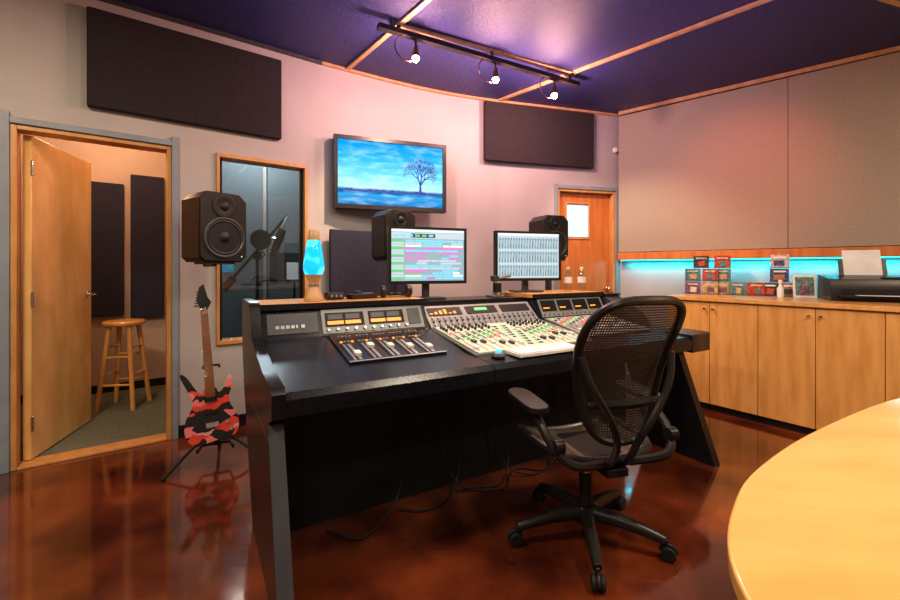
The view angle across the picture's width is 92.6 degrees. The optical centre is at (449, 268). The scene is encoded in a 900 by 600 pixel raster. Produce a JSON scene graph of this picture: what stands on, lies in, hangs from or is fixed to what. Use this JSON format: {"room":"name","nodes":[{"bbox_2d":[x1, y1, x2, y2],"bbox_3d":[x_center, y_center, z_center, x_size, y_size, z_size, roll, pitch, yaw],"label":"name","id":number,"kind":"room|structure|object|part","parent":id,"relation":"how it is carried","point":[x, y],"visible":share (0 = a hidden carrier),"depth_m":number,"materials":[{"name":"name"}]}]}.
{"room":"studio","nodes":[
{"label":"studio","id":0,"kind":"room"},
{"bbox_2d":[21,134,265,394],"bbox_3d":[-2.639,-0.200,3.952,3.580,2.900,1.730,0,0,-37],"label":"wall","id":1,"kind":"structure","parent":0,"point":[109,164],"depth_m":4.41,"materials":[{"name":"paint"}]},
{"bbox_2d":[21,377,165,403],"bbox_3d":[-3.733,1.199,4.103,1.850,0.078,0.015,0,0,-37],"label":"baseboard","id":2,"kind":"structure","parent":1,"relation":"attached to","point":[155,381],"depth_m":4.45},
{"bbox_2d":[91,181,123,316],"bbox_3d":[-3.451,-0.195,4.285,0.320,1.330,0.058,0,0,-37],"label":"acoustic panel","id":3,"kind":"object","parent":1,"relation":"attached to","point":[107,199],"visible":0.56,"depth_m":4.28,"materials":[{"name":"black fabric"}]},
{"bbox_2d":[131,174,163,317],"bbox_3d":[-3.165,-0.230,4.500,0.285,1.480,0.058,0,0,-37],"label":"acoustic panel","id":4,"kind":"object","parent":1,"relation":"attached to","point":[147,192],"visible":0.91,"depth_m":4.48,"materials":[{"name":"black fabric"}]},
{"bbox_2d":[222,161,262,337],"bbox_3d":[-2.568,-0.250,4.933,0.790,2.400,0.075,0,0,-37],"label":"window pane","id":5,"kind":"object","parent":1,"relation":"attached to","point":[245,181],"visible":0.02,"depth_m":5.00,"materials":[{"name":"clear glass"}]},
{"bbox_2d":[266,167,298,299],"bbox_3d":[-1.972,-0.250,5.380,0.600,2.400,0.075,0,0,-37],"label":"window pane","id":6,"kind":"object","parent":1,"relation":"attached to","point":[282,186],"visible":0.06,"depth_m":5.28,"materials":[{"name":"clear glass"}]},
{"bbox_2d":[0,0,320,425],"bbox_3d":[-2.497,-0.295,2.896,3.280,3.090,0.130,0,0,-37],"label":"wall","id":7,"kind":"structure","parent":0,"point":[43,43],"depth_m":3.20,"materials":[{"name":"paint"}]},
{"bbox_2d":[23,135,95,460],"bbox_3d":[-2.829,0.185,3.126,0.163,2.090,0.773,0,0,-17],"label":"door","id":8,"kind":"structure","parent":7,"relation":"in","point":[57,293],"depth_m":3.00,"materials":[{"name":"brown wood"}]},
{"bbox_2d":[0,109,177,474],"bbox_3d":[-2.422,0.140,2.938,0.950,2.220,0.152,0,0,-37],"label":"door frame","id":9,"kind":"structure","parent":7,"relation":"attached to","point":[10,133],"depth_m":2.72,"materials":[{"name":"paint"}]},
{"bbox_2d":[87,6,281,139],"bbox_3d":[-1.909,-1.407,3.221,1.240,0.655,0.054,0,0,-37],"label":"acoustic panel","id":10,"kind":"object","parent":7,"relation":"attached to","point":[135,67],"visible":1,"depth_m":3.13,"materials":[{"name":"fabric"}]},
{"bbox_2d":[178,413,245,438],"bbox_3d":[-2.434,1.205,2.853,3.230,0.090,0.014,0,0,-37],"label":"baseboard","id":11,"kind":"structure","parent":7,"relation":"attached to","point":[242,417],"depth_m":3.41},
{"bbox_2d":[181,191,245,266],"bbox_3d":[-1.671,-0.263,2.997,0.427,0.498,0.310,0,0,36],"label":"monitor speaker","id":12,"kind":"object","parent":7,"relation":"attached to","point":[213,224],"visible":1,"depth_m":2.86},
{"bbox_2d":[216,152,306,344],"bbox_3d":[-1.563,-0.155,3.584,0.700,1.490,0.150,0,0,-37],"label":"window","id":13,"kind":"structure","parent":7,"relation":"in","point":[302,169],"depth_m":3.58,"materials":[{"name":"brown wood"}]},
{"bbox_2d":[0,375,807,599],"bbox_3d":[0.250,1.294,2.500,12.500,0.112,11.000,0,0,0],"label":"floor","id":14,"kind":"structure","parent":0,"point":[105,526],"depth_m":2.05,"materials":[{"name":"concrete"}]},
{"bbox_2d":[94,318,151,412],"bbox_3d":[-2.940,0.852,3.880,0.320,0.777,0.320,0,0,-10],"label":"wooden stool","id":15,"kind":"object","parent":14,"relation":"on","point":[119,323],"visible":1,"depth_m":3.79,"materials":[{"name":"brown wood"}]},
{"bbox_2d":[160,364,247,481],"bbox_3d":[-1.546,0.939,2.840,0.568,0.621,0.438,0,0,-28],"label":"guitar stand","id":16,"kind":"object","parent":14,"relation":"on","point":[218,442],"visible":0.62,"depth_m":2.77,"materials":[{"name":"black metal"},{"name":"rubber"}]},
{"bbox_2d":[180,284,238,445],"bbox_3d":[-1.575,0.615,2.823,0.337,1.029,0.168,0,0,-28],"label":"electric guitar","id":17,"kind":"object","parent":16,"relation":"on","point":[212,417],"visible":1,"depth_m":2.79,"materials":[{"name":"paint"}]},
{"bbox_2d":[222,215,287,299],"bbox_3d":[-1.761,0.363,3.901,0.467,1.745,0.414,0,0,8],"label":"microphone stand","id":18,"kind":"object","parent":14,"relation":"on","point":[259,239],"visible":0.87,"depth_m":3.90,"materials":[{"name":"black metal"}]},
{"bbox_2d":[269,253,298,298],"bbox_3d":[-1.710,0.530,4.720,0.500,1.410,0.341,0,0,-22],"label":"music stand","id":19,"kind":"object","parent":14,"relation":"on","point":[287,269],"visible":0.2,"depth_m":4.61,"materials":[{"name":"black plastic"}]},
{"bbox_2d":[372,209,414,295],"bbox_3d":[-0.460,0.390,3.500,0.340,1.720,0.340,0,0,-36],"label":"monitor speaker","id":20,"kind":"object","parent":14,"relation":"on","point":[381,220],"visible":0.27,"depth_m":3.41},
{"bbox_2d":[242,290,719,599],"bbox_3d":[0.371,0.713,2.735,2.952,1.075,1.360,0,0,-30],"label":"mixing console","id":21,"kind":"object","parent":14,"relation":"on","point":[352,405],"visible":0.93,"depth_m":2.30,"materials":[{"name":"plastic"}]},
{"bbox_2d":[303,229,323,301],"bbox_3d":[-0.790,-0.021,2.494,0.119,0.416,0.119,0,0,19],"label":"lamp","id":22,"kind":"object","parent":21,"relation":"on","point":[313,264],"visible":1,"depth_m":2.46,"materials":[{"name":"blue glass"}]},
{"bbox_2d":[324,292,343,299],"bbox_3d":[-0.718,0.167,2.667,0.100,0.040,0.105,0,0,-30],"label":"amplifier","id":23,"kind":"object","parent":21,"relation":"on","point":[327,295],"visible":1,"depth_m":2.63,"materials":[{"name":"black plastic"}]},
{"bbox_2d":[346,291,376,298],"bbox_3d":[-0.560,0.162,2.734,0.180,0.050,0.080,0,0,-40],"label":"controller","id":24,"kind":"object","parent":21,"relation":"on","point":[358,295],"visible":1,"depth_m":2.70,"materials":[{"name":"black plastic"}]},
{"bbox_2d":[379,284,411,297],"bbox_3d":[-0.368,0.145,2.869,0.210,0.084,0.145,0,0,-20],"label":"headphones","id":25,"kind":"object","parent":21,"relation":"on","point":[383,292],"visible":1,"depth_m":2.83,"materials":[{"name":"black plastic"}]},
{"bbox_2d":[387,226,466,298],"bbox_3d":[-0.170,-0.041,3.087,0.580,0.508,0.160,0,0,-22],"label":"computer monitor","id":26,"kind":"object","parent":21,"relation":"on","point":[425,256],"visible":0.98,"depth_m":3.03,"materials":[{"name":"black plastic"}]},
{"bbox_2d":[486,274,510,296],"bbox_3d":[0.387,0.127,3.346,0.192,0.172,0.100,0,0,-30],"label":"monitor arm","id":27,"kind":"object","parent":21,"relation":"on","point":[496,286],"visible":1,"depth_m":3.29,"materials":[{"name":"metal"}]},
{"bbox_2d":[491,349,505,357],"bbox_3d":[0.250,0.433,2.223,0.078,0.042,0.078,0,0,-30],"label":"trackball","id":28,"kind":"object","parent":21,"relation":"on","point":[498,353],"visible":1,"depth_m":2.20,"materials":[{"name":"plastic"}]},
{"bbox_2d":[493,230,560,291],"bbox_3d":[0.624,-0.059,3.538,0.580,0.491,0.160,0,0,-16],"label":"computer monitor","id":29,"kind":"object","parent":21,"relation":"on","point":[527,256],"visible":0.96,"depth_m":3.48,"materials":[{"name":"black plastic"}]},
{"bbox_2d":[505,342,574,357],"bbox_3d":[0.517,0.442,2.361,0.440,0.025,0.130,0,0,-30],"label":"keyboard","id":30,"kind":"object","parent":21,"relation":"on","point":[530,351],"visible":0.96,"depth_m":2.31,"materials":[{"name":"white plastic"}]},
{"bbox_2d":[564,267,572,282],"bbox_3d":[0.985,0.084,3.581,0.069,0.206,0.069,0,0,0],"label":"water bottle","id":31,"kind":"object","parent":21,"relation":"on","point":[566,279],"visible":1,"depth_m":3.55,"materials":[{"name":"clear plastic"}]},
{"bbox_2d":[577,267,585,282],"bbox_3d":[1.130,0.084,3.689,0.069,0.206,0.069,0,0,0],"label":"water bottle","id":32,"kind":"object","parent":21,"relation":"on","point":[579,279],"visible":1,"depth_m":3.66,"materials":[{"name":"clear plastic"}]},
{"bbox_2d":[529,215,567,289],"bbox_3d":[0.920,0.380,4.020,0.340,1.740,0.340,0,0,-20],"label":"monitor speaker","id":33,"kind":"object","parent":14,"relation":"on","point":[546,223],"visible":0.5,"depth_m":3.92},
{"bbox_2d":[507,296,685,592],"bbox_3d":[0.628,0.673,1.945,0.731,1.151,0.769,0,0,9],"label":"office chair","id":34,"kind":"object","parent":14,"relation":"on","point":[588,450],"visible":1,"depth_m":1.76,"materials":[{"name":"black plastic"}]},
{"bbox_2d":[665,294,899,434],"bbox_3d":[3.446,0.750,3.257,1.350,1.000,2.976,0,0,-34],"label":"storage cabinet","id":35,"kind":"object","parent":14,"relation":"on","point":[802,365],"visible":0.91,"depth_m":3.31,"materials":[{"name":"brown wood"}]},
{"bbox_2d":[684,256,718,294],"bbox_3d":[2.538,0.059,4.343,0.300,0.382,0.130,0,0,30],"label":"boxes","id":36,"kind":"object","parent":35,"relation":"on","point":[691,275],"visible":1,"depth_m":4.31},
{"bbox_2d":[713,256,731,294],"bbox_3d":[2.706,0.059,4.268,0.150,0.382,0.120,0,0,36],"label":"display","id":37,"kind":"object","parent":35,"relation":"on","point":[719,261],"visible":0.8,"depth_m":4.23,"materials":[{"name":"red cardboard"}]},
{"bbox_2d":[728,282,765,295],"bbox_3d":[2.830,0.189,4.100,0.300,0.122,0.100,0,0,38],"label":"display","id":38,"kind":"object","parent":35,"relation":"on","point":[735,288],"visible":0.99,"depth_m":4.07,"materials":[{"name":"red cardboard"}]},
{"bbox_2d":[765,254,792,296],"bbox_3d":[3.036,0.059,3.958,0.300,0.382,0.120,0,0,40],"label":"display","id":39,"kind":"object","parent":35,"relation":"on","point":[777,261],"visible":0.69,"depth_m":3.93,"materials":[{"name":"paper"}]},
{"bbox_2d":[777,280,783,296],"bbox_3d":[2.920,0.172,3.800,0.050,0.155,0.050,0,0,0],"label":"bottle","id":40,"kind":"object","parent":35,"relation":"on","point":[780,290],"visible":0.99,"depth_m":3.79,"materials":[{"name":"plastic"}]},
{"bbox_2d":[792,275,816,297],"bbox_3d":[3.085,0.151,3.752,0.160,0.200,0.090,0,0,25],"label":"picture frame","id":41,"kind":"object","parent":35,"relation":"on","point":[804,286],"visible":0.98,"depth_m":3.73,"materials":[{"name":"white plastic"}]},
{"bbox_2d":[818,250,899,302],"bbox_3d":[3.312,0.046,3.377,0.560,0.408,0.480,0,0,28],"label":"printer","id":42,"kind":"object","parent":35,"relation":"on","point":[863,276],"visible":1,"depth_m":3.39,"materials":[{"name":"black plastic"}]},
{"bbox_2d":[727,398,899,599],"bbox_3d":[1.740,0.875,0.786,2.621,0.750,2.148,0,0,0],"label":"table","id":43,"kind":"object","parent":14,"relation":"on","point":[819,519],"visible":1,"depth_m":0.86,"materials":[{"name":"brown wood"}]},
{"bbox_2d":[321,65,499,297],"bbox_3d":[-0.344,-0.295,4.364,1.945,3.090,0.212,0,0,-27],"label":"wall","id":44,"kind":"structure","parent":0,"point":[351,104],"depth_m":4.42,"materials":[{"name":"paint"}]},
{"bbox_2d":[329,229,406,296],"bbox_3d":[-0.744,0.025,4.008,0.780,0.750,0.045,0,0,-37],"label":"acoustic panel","id":45,"kind":"object","parent":44,"relation":"attached to","point":[352,267],"visible":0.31,"depth_m":3.89,"materials":[{"name":"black fabric"}]},
{"bbox_2d":[333,133,445,213],"bbox_3d":[-0.577,-0.865,4.088,1.049,0.650,0.290,0,0,-20],"label":"wall-mounted television","id":46,"kind":"object","parent":44,"relation":"attached to","point":[370,173],"visible":0.99,"depth_m":3.95,"materials":[{"name":"black plastic"}]},
{"bbox_2d":[118,0,899,113],"bbox_3d":[0.500,-1.890,1.300,8.800,0.100,8.000,0,0,0],"label":"ceiling","id":47,"kind":"structure","parent":0,"point":[774,37],"depth_m":3.40,"materials":[{"name":"paint"}]},
{"bbox_2d":[377,18,579,98],"bbox_3d":[0.350,-1.698,3.605,2.002,0.284,0.062,0,0,-30],"label":"track light","id":48,"kind":"object","parent":47,"relation":"attached to","point":[383,27],"visible":1,"depth_m":3.50,"materials":[{"name":"brown metal"}]},
{"bbox_2d":[98,0,899,116],"bbox_3d":[0.896,-1.819,2.946,8.174,0.039,4.856,0,0,18],"label":"trim","id":49,"kind":"structure","parent":47,"relation":"attached to","point":[401,23],"depth_m":3.68,"materials":[{"name":"brown wood"}]},
{"bbox_2d":[500,114,619,295],"bbox_3d":[1.281,-0.295,4.990,1.560,3.090,0.130,0,0,-16],"label":"wall","id":50,"kind":"structure","parent":0,"point":[526,190],"depth_m":4.85,"materials":[{"name":"paint"}]},
{"bbox_2d":[484,101,593,168],"bbox_3d":[1.010,-1.475,4.781,1.350,0.630,0.046,0,0,-17],"label":"acoustic panel","id":51,"kind":"object","parent":50,"relation":"attached to","point":[513,133],"visible":1,"depth_m":4.74,"materials":[{"name":"fabric"}]},
{"bbox_2d":[560,193,609,292],"bbox_3d":[1.580,0.177,5.053,0.700,2.125,0.117,0,0,-16],"label":"door","id":52,"kind":"structure","parent":50,"relation":"in","point":[587,215],"depth_m":5.09,"materials":[{"name":"orange wood"}]},
{"bbox_2d":[554,183,618,292],"bbox_3d":[1.577,0.140,5.063,0.850,2.220,0.155,0,0,-16],"label":"trim","id":53,"kind":"structure","parent":50,"relation":"attached to","point":[613,193],"depth_m":5.10,"materials":[{"name":"brown wood"}]},
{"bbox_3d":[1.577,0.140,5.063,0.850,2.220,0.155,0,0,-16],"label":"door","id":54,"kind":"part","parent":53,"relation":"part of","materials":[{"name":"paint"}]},
{"bbox_2d":[620,52,899,373],"bbox_3d":[3.405,-0.295,4.016,3.550,3.090,0.121,0,0,41],"label":"wall","id":55,"kind":"structure","parent":0,"point":[637,278],"depth_m":4.68,"materials":[{"name":"paint"}]},
{"bbox_2d":[621,259,692,260],"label":"strip light","id":56,"kind":"object","parent":55,"relation":"attached to","point":[667,259],"depth_m":4.76,"materials":[{"name":"plastic"}]},
{"bbox_2d":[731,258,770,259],"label":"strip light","id":57,"kind":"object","parent":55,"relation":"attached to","point":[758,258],"depth_m":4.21,"materials":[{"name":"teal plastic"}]},
{"bbox_2d":[618,246,899,259],"bbox_3d":[3.275,-0.147,3.966,3.380,0.085,0.123,0,0,41],"label":"trim rail","id":58,"kind":"object","parent":55,"relation":"attached to","point":[885,251],"depth_m":4.15,"materials":[{"name":"brown wood"}]},
{"bbox_2d":[619,52,899,252],"bbox_3d":[3.208,-0.993,4.041,3.180,1.595,0.098,0,0,41],"label":"wall panel","id":59,"kind":"object","parent":55,"relation":"attached to","point":[812,159],"visible":1,"depth_m":4.10,"materials":[{"name":"beige fabric"}]},
{"bbox_2d":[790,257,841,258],"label":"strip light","id":60,"kind":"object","parent":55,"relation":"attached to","point":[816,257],"depth_m":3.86,"materials":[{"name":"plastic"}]}
]}

